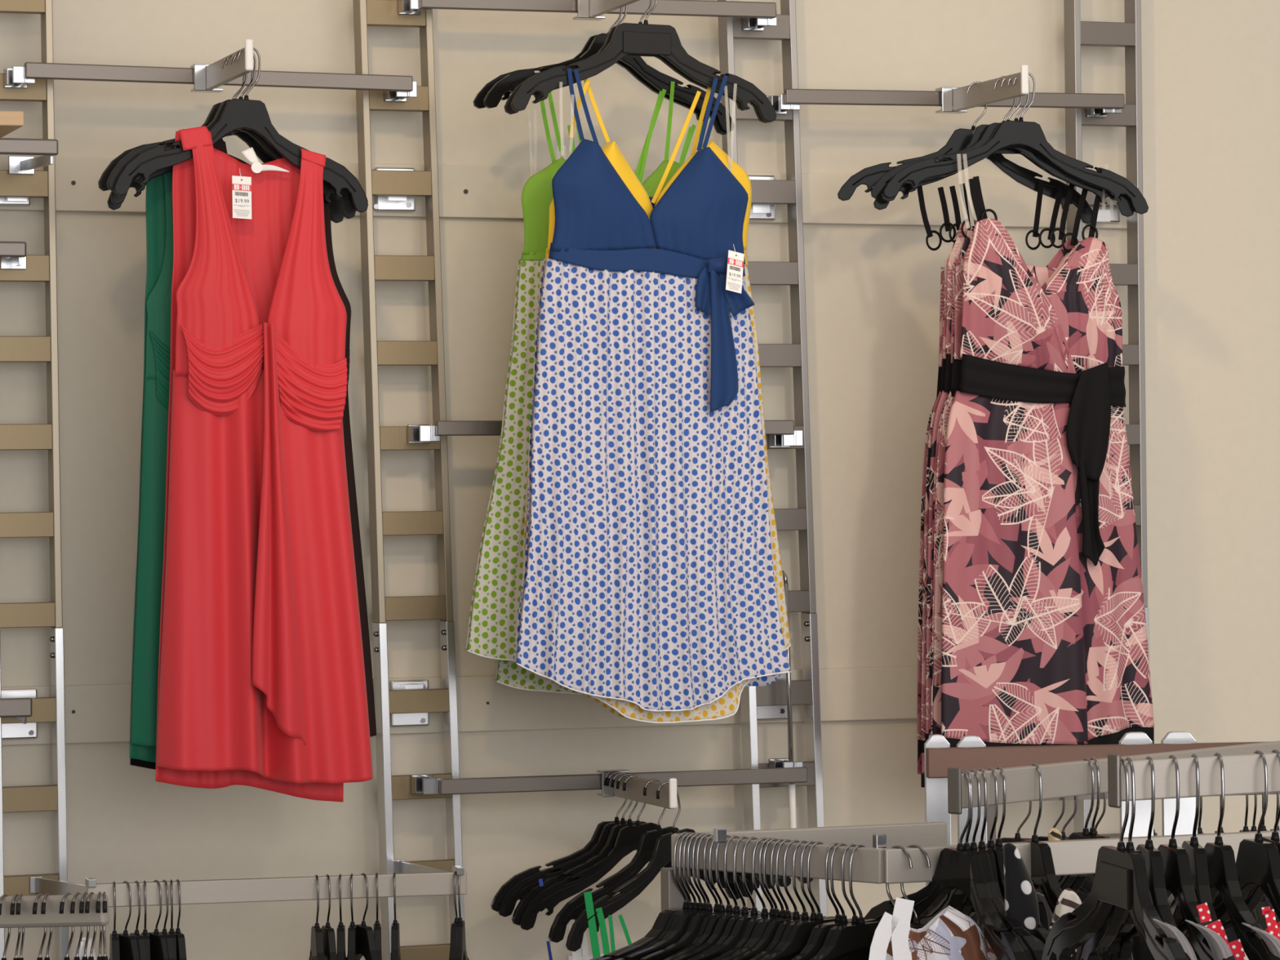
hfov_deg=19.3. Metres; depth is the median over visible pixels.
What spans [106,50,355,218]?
clothes hanger
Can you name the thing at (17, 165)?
rail
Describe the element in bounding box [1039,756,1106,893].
clothes hanger
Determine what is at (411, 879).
rail
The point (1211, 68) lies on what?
wall
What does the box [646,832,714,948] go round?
clothes hanger
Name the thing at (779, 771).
rail
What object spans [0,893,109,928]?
bar
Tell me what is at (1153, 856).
clothes hanger
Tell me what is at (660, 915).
clothes hanger
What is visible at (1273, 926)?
blouse
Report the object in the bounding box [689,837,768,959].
clothes hanger
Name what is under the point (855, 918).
clothes hanger
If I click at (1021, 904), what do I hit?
dress
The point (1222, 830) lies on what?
clothes hanger
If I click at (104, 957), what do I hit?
clothes hanger
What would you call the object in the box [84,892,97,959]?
clothes hanger
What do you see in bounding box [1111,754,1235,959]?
clothes hanger
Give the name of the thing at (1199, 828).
clothes hanger
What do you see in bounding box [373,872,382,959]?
clothes hanger
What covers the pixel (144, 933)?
clothes hanger
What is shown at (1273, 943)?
garment
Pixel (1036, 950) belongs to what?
clothes hanger
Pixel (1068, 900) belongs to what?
blouse
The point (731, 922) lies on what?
clothes hanger
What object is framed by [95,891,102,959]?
clothes hanger
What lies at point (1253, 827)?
clothes hanger
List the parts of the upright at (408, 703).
post, post, wall plate, wall plate, post, post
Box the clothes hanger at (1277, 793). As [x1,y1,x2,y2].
[1270,792,1279,831]
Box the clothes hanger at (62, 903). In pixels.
[58,892,74,959]
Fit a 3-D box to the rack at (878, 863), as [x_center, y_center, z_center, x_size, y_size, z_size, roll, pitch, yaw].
[0.381,0.974,3.921,0.653,1.242,0.274,-1,0,-19]
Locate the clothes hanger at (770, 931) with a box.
[730,840,810,959]
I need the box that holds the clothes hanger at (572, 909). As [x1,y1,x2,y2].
[548,778,791,942]
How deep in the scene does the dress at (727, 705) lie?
5.83 m
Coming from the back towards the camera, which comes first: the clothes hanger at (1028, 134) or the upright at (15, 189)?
the clothes hanger at (1028, 134)
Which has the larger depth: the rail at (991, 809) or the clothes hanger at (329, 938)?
the clothes hanger at (329, 938)
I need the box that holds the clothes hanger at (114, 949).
[109,881,119,959]
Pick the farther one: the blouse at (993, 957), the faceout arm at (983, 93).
the faceout arm at (983, 93)
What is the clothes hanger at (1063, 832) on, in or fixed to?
hanging from the rail at (991, 809)
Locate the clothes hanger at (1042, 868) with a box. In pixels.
[971,762,1062,924]
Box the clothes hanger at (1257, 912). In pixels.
[1239,794,1266,930]
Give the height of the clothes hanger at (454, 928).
0.236 m
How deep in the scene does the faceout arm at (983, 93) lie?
6.13 m
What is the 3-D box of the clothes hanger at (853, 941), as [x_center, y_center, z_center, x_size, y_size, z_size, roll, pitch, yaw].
[0.222,0.457,3.771,0.010,0.183,0.415,-1,-1,41]
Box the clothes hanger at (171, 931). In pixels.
[167,879,177,959]
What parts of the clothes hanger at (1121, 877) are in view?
size panel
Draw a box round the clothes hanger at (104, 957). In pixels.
[102,891,108,959]
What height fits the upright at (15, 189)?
2.980 m
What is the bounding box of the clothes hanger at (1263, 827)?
[1261,793,1267,906]
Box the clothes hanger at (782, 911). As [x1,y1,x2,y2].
[720,838,801,959]
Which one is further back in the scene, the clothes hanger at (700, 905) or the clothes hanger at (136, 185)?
the clothes hanger at (136, 185)
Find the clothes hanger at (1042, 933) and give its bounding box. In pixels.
[968,767,1048,943]
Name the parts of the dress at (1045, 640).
sash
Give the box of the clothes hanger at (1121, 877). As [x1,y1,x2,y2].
[1041,757,1191,959]
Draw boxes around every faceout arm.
[190,39,253,93]
[573,0,639,20]
[596,768,677,808]
[935,64,1028,113]
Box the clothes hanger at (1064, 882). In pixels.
[1032,757,1099,904]
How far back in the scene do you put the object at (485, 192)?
6.23 m
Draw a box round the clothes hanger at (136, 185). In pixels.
[106,57,244,210]
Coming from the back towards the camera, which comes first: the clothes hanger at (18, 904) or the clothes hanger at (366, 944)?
the clothes hanger at (366, 944)
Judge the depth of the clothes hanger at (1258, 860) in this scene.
3.28 m
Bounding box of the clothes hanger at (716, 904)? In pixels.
[677,834,741,941]
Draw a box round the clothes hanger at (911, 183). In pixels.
[881,77,1135,212]
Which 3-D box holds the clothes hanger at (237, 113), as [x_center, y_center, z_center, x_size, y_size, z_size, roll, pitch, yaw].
[-0.593,-0.523,5.597,0.385,0.246,0.012,-1,0,-19]
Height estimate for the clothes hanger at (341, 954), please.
0.236 m
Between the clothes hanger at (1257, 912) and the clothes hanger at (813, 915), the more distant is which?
the clothes hanger at (1257, 912)
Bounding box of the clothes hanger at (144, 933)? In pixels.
[141,880,150,959]
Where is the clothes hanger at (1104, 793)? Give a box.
[1038,792,1110,887]
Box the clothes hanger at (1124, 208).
[871,77,1133,217]
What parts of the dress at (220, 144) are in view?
panel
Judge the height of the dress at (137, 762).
0.972 m
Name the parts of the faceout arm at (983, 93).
arm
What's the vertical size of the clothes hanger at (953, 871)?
0.222 m
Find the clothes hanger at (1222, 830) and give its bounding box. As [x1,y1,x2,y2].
[1214,795,1224,833]
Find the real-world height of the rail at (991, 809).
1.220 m
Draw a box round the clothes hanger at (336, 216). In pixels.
[97,53,343,223]
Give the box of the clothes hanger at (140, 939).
[129,880,146,959]
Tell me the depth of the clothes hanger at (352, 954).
5.64 m
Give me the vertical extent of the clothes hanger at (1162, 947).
0.226 m
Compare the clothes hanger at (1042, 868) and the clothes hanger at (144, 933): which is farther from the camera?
the clothes hanger at (144, 933)
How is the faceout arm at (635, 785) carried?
attached to the rail at (779, 771)
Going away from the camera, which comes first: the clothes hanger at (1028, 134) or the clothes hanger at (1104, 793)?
the clothes hanger at (1104, 793)
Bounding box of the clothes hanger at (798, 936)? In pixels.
[763,841,835,959]
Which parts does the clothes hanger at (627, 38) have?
size panel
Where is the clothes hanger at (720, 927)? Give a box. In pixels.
[672,835,761,959]
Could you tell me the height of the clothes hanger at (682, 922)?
0.183 m
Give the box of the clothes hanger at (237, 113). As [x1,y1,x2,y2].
[113,47,368,213]
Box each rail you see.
[0,137,57,174]
[0,241,26,269]
[0,697,31,724]
[3,62,417,102]
[29,859,466,906]
[397,0,777,31]
[407,420,803,448]
[410,757,807,795]
[766,88,1124,117]
[986,792,1279,843]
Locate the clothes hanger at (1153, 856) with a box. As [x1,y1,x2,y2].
[1099,755,1178,959]
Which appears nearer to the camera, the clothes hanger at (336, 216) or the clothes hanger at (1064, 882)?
the clothes hanger at (1064, 882)
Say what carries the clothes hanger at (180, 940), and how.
hanging from the rail at (411, 879)
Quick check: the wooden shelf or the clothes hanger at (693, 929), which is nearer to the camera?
the clothes hanger at (693, 929)
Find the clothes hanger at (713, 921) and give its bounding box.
[664,835,760,959]
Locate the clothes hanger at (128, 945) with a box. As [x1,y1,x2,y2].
[117,880,139,959]
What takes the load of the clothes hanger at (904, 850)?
hanging from the rack at (878, 863)
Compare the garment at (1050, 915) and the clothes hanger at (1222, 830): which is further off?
the clothes hanger at (1222, 830)
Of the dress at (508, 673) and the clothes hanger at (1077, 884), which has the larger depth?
the dress at (508, 673)
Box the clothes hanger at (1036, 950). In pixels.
[920,768,1043,959]
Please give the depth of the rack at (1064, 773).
3.86 m
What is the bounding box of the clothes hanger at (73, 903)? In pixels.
[70,892,83,959]
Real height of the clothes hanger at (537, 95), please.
0.223 m
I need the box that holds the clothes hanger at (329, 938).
[321,874,337,959]
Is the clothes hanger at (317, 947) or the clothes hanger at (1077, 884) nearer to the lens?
the clothes hanger at (1077, 884)
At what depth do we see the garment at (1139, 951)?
3.60 m
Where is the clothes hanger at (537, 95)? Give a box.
[503,0,766,123]
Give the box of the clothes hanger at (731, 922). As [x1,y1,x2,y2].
[686,836,769,959]
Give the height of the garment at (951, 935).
0.144 m
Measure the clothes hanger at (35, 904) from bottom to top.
0.222 m
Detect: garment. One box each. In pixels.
[868,897,990,959]
[1035,892,1053,932]
[1038,902,1048,931]
[1048,827,1062,840]
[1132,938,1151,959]
[1152,918,1196,959]
[1184,920,1232,959]
[1196,925,1237,959]
[1241,922,1279,958]
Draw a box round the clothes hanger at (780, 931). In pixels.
[748,840,825,959]
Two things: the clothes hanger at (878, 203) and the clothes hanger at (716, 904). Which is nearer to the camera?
the clothes hanger at (716, 904)
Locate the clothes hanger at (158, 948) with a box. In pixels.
[147,880,168,959]
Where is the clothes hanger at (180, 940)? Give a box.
[174,879,186,959]
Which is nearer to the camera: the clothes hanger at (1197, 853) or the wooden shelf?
the clothes hanger at (1197, 853)
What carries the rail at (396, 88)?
attached to the upright at (15, 189)
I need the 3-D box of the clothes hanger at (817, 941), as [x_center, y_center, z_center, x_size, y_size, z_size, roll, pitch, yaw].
[0.205,0.457,3.788,0.010,0.183,0.415,-1,0,43]
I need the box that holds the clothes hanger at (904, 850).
[885,845,919,928]
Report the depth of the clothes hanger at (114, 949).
5.53 m
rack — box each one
[660,822,1279,911]
[924,731,1279,886]
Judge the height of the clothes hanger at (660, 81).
0.229 m
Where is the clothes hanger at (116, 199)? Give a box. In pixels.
[110,53,368,204]
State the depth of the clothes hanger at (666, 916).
3.89 m
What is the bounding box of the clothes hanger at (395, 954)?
[390,871,400,959]
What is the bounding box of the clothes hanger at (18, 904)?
[15,893,24,959]
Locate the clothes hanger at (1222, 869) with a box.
[1177,752,1279,959]
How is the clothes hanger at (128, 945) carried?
hanging from the rail at (411, 879)
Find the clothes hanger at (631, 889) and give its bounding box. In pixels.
[565,781,813,951]
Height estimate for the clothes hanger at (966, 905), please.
0.216 m
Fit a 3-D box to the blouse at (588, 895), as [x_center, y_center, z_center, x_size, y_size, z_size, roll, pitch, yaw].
[-0.035,0.746,5.791,0.123,0.230,0.035,-1,0,-19]
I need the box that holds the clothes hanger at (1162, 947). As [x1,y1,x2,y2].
[1075,756,1188,959]
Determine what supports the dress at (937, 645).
hanging from the clothes hanger at (878, 203)
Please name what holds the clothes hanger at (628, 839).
hanging from the faceout arm at (635, 785)
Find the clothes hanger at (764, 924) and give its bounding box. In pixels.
[721,839,801,959]
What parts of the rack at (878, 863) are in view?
post, rail, rail, rail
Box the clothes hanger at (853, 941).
[813,844,879,959]
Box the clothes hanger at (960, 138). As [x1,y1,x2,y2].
[837,81,1092,224]
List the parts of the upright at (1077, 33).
post, post, wall plate, post, post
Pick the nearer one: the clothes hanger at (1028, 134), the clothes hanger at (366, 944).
the clothes hanger at (366, 944)
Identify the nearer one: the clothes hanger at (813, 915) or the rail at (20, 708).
the clothes hanger at (813, 915)
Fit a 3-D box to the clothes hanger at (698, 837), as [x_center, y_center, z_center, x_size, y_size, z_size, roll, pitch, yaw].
[0.068,0.459,3.911,0.010,0.183,0.415,-1,0,45]
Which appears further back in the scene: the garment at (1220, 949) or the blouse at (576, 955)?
the blouse at (576, 955)
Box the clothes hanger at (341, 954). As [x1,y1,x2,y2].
[337,873,346,959]
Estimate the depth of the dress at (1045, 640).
5.97 m
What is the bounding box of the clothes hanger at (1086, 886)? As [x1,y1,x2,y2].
[1037,797,1093,893]
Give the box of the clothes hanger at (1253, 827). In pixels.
[1248,793,1279,922]
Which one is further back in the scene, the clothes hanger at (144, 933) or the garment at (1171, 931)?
the clothes hanger at (144, 933)
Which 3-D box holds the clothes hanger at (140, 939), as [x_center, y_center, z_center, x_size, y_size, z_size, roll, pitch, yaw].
[-0.744,0.710,5.561,0.013,0.236,0.386,-1,0,-22]
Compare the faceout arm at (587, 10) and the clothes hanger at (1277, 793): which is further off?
the faceout arm at (587, 10)
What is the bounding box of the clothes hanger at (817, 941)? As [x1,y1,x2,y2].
[792,843,866,959]
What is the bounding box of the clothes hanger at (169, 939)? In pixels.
[159,880,174,959]
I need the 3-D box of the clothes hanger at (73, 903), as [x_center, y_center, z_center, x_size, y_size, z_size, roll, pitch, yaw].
[-0.642,0.582,4.286,0.012,0.222,0.423,-1,0,11]
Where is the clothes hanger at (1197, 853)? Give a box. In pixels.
[1147,753,1217,958]
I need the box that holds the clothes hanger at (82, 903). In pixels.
[79,892,89,959]
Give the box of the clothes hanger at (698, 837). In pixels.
[650,833,725,946]
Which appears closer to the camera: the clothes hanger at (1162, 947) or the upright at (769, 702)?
the clothes hanger at (1162, 947)
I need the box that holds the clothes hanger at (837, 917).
[791,842,852,959]
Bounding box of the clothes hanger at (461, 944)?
[456,875,466,959]
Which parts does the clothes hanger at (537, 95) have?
size panel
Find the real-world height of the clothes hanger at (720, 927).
0.184 m
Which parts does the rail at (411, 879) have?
bracket arm, bracket arm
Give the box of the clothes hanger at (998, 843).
[968,766,1043,927]
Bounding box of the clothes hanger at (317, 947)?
[308,874,324,959]
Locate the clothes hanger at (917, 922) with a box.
[900,844,930,928]
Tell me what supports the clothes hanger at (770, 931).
hanging from the rack at (878, 863)
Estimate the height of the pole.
0.470 m
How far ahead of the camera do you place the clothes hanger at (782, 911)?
3.83 m
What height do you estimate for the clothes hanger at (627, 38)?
0.223 m
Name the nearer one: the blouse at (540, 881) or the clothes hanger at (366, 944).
the clothes hanger at (366, 944)
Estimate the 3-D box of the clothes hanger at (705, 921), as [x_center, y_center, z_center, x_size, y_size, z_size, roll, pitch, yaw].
[0.092,0.458,3.893,0.010,0.183,0.415,-1,2,41]
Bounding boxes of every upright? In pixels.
[0,0,68,959]
[352,0,464,959]
[717,0,827,916]
[1063,0,1149,838]
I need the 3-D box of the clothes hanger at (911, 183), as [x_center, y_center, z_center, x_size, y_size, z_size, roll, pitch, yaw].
[0.597,-0.540,6.030,0.423,0.226,0.012,-1,0,-2]
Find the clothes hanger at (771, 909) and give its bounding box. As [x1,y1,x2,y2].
[711,837,792,959]
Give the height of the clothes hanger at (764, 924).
0.183 m
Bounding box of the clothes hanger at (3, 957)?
[0,893,10,959]
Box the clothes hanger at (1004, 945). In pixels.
[923,769,1026,959]
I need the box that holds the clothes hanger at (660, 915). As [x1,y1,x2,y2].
[590,831,688,959]
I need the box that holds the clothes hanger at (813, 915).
[758,840,835,959]
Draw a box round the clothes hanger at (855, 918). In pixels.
[809,844,879,959]
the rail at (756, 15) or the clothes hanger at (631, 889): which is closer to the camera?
the clothes hanger at (631, 889)
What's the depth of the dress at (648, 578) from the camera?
5.78 m
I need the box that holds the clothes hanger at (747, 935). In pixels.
[711,838,793,959]
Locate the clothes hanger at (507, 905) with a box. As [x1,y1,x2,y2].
[497,772,753,916]
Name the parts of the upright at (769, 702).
post, post, wall plate, wall plate, post, post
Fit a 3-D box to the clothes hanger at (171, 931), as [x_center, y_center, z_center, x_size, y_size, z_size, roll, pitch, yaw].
[-0.694,0.710,5.578,0.012,0.236,0.386,-1,0,-9]
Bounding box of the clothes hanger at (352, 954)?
[346,873,357,959]
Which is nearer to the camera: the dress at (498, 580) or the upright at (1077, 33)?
the dress at (498, 580)
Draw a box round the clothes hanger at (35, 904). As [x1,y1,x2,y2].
[32,893,47,959]
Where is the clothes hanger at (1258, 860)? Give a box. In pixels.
[1189,750,1279,953]
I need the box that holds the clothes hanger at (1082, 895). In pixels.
[1000,800,1089,902]
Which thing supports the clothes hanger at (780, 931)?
hanging from the rack at (878, 863)
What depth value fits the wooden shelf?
5.59 m
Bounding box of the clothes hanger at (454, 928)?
[448,871,469,959]
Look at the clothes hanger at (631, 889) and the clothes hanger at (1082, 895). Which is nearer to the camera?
the clothes hanger at (1082, 895)
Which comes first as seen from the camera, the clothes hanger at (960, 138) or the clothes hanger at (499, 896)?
the clothes hanger at (499, 896)
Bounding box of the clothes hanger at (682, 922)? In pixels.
[615,833,713,959]
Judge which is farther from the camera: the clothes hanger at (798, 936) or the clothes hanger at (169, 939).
the clothes hanger at (169, 939)
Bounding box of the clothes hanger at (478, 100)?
[473,7,728,135]
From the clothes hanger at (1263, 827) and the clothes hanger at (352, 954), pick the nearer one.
the clothes hanger at (1263, 827)
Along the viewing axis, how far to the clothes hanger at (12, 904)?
4.32 m
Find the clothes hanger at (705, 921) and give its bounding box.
[662,835,751,959]
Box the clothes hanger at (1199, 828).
[1197,796,1203,834]
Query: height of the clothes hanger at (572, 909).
0.245 m
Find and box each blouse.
[70,937,96,959]
[538,879,552,959]
[566,924,604,959]
[583,891,631,958]
[977,920,998,959]
[1051,888,1081,922]
[1196,902,1246,959]
[1261,906,1279,939]
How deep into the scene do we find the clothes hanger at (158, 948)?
5.56 m
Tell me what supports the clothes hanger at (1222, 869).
hanging from the rack at (1064, 773)
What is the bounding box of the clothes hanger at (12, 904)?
[9,893,21,959]
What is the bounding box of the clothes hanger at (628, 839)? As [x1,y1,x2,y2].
[519,774,775,930]
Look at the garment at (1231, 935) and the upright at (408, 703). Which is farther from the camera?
the upright at (408, 703)
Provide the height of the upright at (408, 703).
2.980 m
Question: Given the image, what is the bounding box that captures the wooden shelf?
[0,111,24,137]
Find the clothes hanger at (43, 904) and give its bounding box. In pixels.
[40,893,52,959]
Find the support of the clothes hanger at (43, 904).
hanging from the bar
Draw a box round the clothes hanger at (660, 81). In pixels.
[483,4,734,132]
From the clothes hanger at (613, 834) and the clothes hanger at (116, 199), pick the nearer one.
the clothes hanger at (116, 199)
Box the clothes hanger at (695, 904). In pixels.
[620,832,713,958]
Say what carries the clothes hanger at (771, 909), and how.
hanging from the rack at (878, 863)
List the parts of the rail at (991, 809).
post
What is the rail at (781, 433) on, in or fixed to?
attached to the upright at (408, 703)
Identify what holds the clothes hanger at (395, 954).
hanging from the rail at (411, 879)
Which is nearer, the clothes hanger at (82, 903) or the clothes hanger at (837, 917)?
the clothes hanger at (837, 917)
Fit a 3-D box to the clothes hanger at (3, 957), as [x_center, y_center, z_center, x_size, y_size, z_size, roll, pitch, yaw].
[-0.732,0.588,4.325,0.012,0.222,0.423,-1,0,11]
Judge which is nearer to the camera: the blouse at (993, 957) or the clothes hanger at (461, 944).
the blouse at (993, 957)
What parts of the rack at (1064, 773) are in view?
hanger arm, hanger arm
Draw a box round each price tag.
[231,168,251,219]
[725,244,744,293]
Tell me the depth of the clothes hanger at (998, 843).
3.75 m
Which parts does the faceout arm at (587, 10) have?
arm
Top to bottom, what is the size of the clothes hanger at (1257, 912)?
0.236 m
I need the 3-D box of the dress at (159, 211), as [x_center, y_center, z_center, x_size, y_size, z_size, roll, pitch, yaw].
[-0.616,-0.025,5.657,0.313,0.955,0.039,-1,0,-19]
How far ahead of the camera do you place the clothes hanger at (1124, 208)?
6.04 m
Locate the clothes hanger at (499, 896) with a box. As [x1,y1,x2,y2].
[490,771,739,911]
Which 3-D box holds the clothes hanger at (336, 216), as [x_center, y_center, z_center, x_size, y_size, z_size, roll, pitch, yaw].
[-0.629,-0.517,5.663,0.383,0.255,0.012,-1,0,-24]
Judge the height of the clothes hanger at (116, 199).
0.236 m
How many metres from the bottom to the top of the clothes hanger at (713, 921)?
0.183 m
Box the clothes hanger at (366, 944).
[346,872,378,959]
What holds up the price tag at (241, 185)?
hanging from the dress at (261, 684)
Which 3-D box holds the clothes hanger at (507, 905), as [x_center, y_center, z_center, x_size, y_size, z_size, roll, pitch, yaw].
[-0.022,0.580,6.025,0.423,0.222,0.012,-1,0,-16]
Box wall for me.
[0,0,1279,959]
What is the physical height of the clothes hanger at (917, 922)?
0.236 m
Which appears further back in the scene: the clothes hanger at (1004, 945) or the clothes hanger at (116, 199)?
the clothes hanger at (116, 199)
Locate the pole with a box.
[782,569,796,828]
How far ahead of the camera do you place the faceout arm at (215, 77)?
5.74 m
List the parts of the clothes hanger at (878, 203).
size panel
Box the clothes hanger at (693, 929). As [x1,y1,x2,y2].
[637,838,725,959]
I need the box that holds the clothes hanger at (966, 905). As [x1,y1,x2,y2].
[957,768,1034,959]
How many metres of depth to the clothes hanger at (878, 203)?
6.06 m
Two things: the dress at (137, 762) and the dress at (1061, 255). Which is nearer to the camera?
the dress at (137, 762)
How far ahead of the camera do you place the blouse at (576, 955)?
5.83 m
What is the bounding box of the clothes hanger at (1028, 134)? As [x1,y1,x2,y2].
[883,72,1148,214]
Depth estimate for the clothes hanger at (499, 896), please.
6.01 m
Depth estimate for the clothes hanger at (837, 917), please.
3.78 m
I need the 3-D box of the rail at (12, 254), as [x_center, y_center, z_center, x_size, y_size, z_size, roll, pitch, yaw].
[-1.052,-0.344,5.742,0.245,0.039,0.090,-1,0,-19]
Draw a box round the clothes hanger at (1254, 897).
[1195,749,1279,957]
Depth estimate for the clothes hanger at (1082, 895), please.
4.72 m
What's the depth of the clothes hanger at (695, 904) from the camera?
3.90 m
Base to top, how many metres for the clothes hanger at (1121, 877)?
0.219 m
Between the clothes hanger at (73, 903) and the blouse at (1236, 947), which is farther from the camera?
the clothes hanger at (73, 903)
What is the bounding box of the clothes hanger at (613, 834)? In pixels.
[511,773,759,925]
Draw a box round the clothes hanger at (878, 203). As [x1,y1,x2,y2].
[873,75,1117,209]
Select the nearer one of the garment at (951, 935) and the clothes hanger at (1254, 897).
the clothes hanger at (1254, 897)
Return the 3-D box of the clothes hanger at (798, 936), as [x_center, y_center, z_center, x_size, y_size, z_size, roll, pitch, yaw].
[0.182,0.457,3.807,0.010,0.183,0.415,-1,-1,42]
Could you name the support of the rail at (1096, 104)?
attached to the upright at (1077, 33)
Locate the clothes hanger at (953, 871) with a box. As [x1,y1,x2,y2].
[864,769,1044,950]
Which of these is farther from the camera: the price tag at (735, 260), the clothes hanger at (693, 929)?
the price tag at (735, 260)
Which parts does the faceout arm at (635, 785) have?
arm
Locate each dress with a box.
[129,171,173,762]
[129,239,155,769]
[155,125,373,802]
[213,137,376,737]
[465,81,680,661]
[495,121,703,694]
[513,67,791,711]
[522,78,791,723]
[916,179,1044,787]
[916,185,1064,752]
[921,183,1081,742]
[928,182,1087,737]
[931,176,1154,747]
[1003,843,1040,934]
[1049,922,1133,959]
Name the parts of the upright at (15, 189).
post, wall plate, wall plate, post, post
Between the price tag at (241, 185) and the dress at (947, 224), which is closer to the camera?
the price tag at (241, 185)
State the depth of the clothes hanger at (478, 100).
5.95 m
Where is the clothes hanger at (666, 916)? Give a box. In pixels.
[598,831,693,959]
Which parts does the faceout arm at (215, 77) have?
arm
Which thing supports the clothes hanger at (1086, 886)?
hanging from the rail at (991, 809)
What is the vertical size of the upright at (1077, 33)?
2.980 m
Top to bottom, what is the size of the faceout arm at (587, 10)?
0.049 m
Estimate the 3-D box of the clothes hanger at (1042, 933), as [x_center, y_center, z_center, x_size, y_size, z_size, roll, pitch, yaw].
[0.349,0.394,3.748,0.012,0.216,0.424,-1,0,-15]
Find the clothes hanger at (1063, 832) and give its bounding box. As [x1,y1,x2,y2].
[1031,795,1077,882]
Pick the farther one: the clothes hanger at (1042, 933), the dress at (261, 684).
the dress at (261, 684)
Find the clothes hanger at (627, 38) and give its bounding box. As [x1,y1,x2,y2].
[510,0,777,122]
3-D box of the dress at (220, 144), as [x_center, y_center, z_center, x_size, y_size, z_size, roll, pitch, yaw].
[-0.550,-0.047,5.657,0.308,0.940,0.039,-1,0,-19]
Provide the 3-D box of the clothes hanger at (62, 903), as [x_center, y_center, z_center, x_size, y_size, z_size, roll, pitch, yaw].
[-0.655,0.583,4.292,0.012,0.222,0.423,-1,0,15]

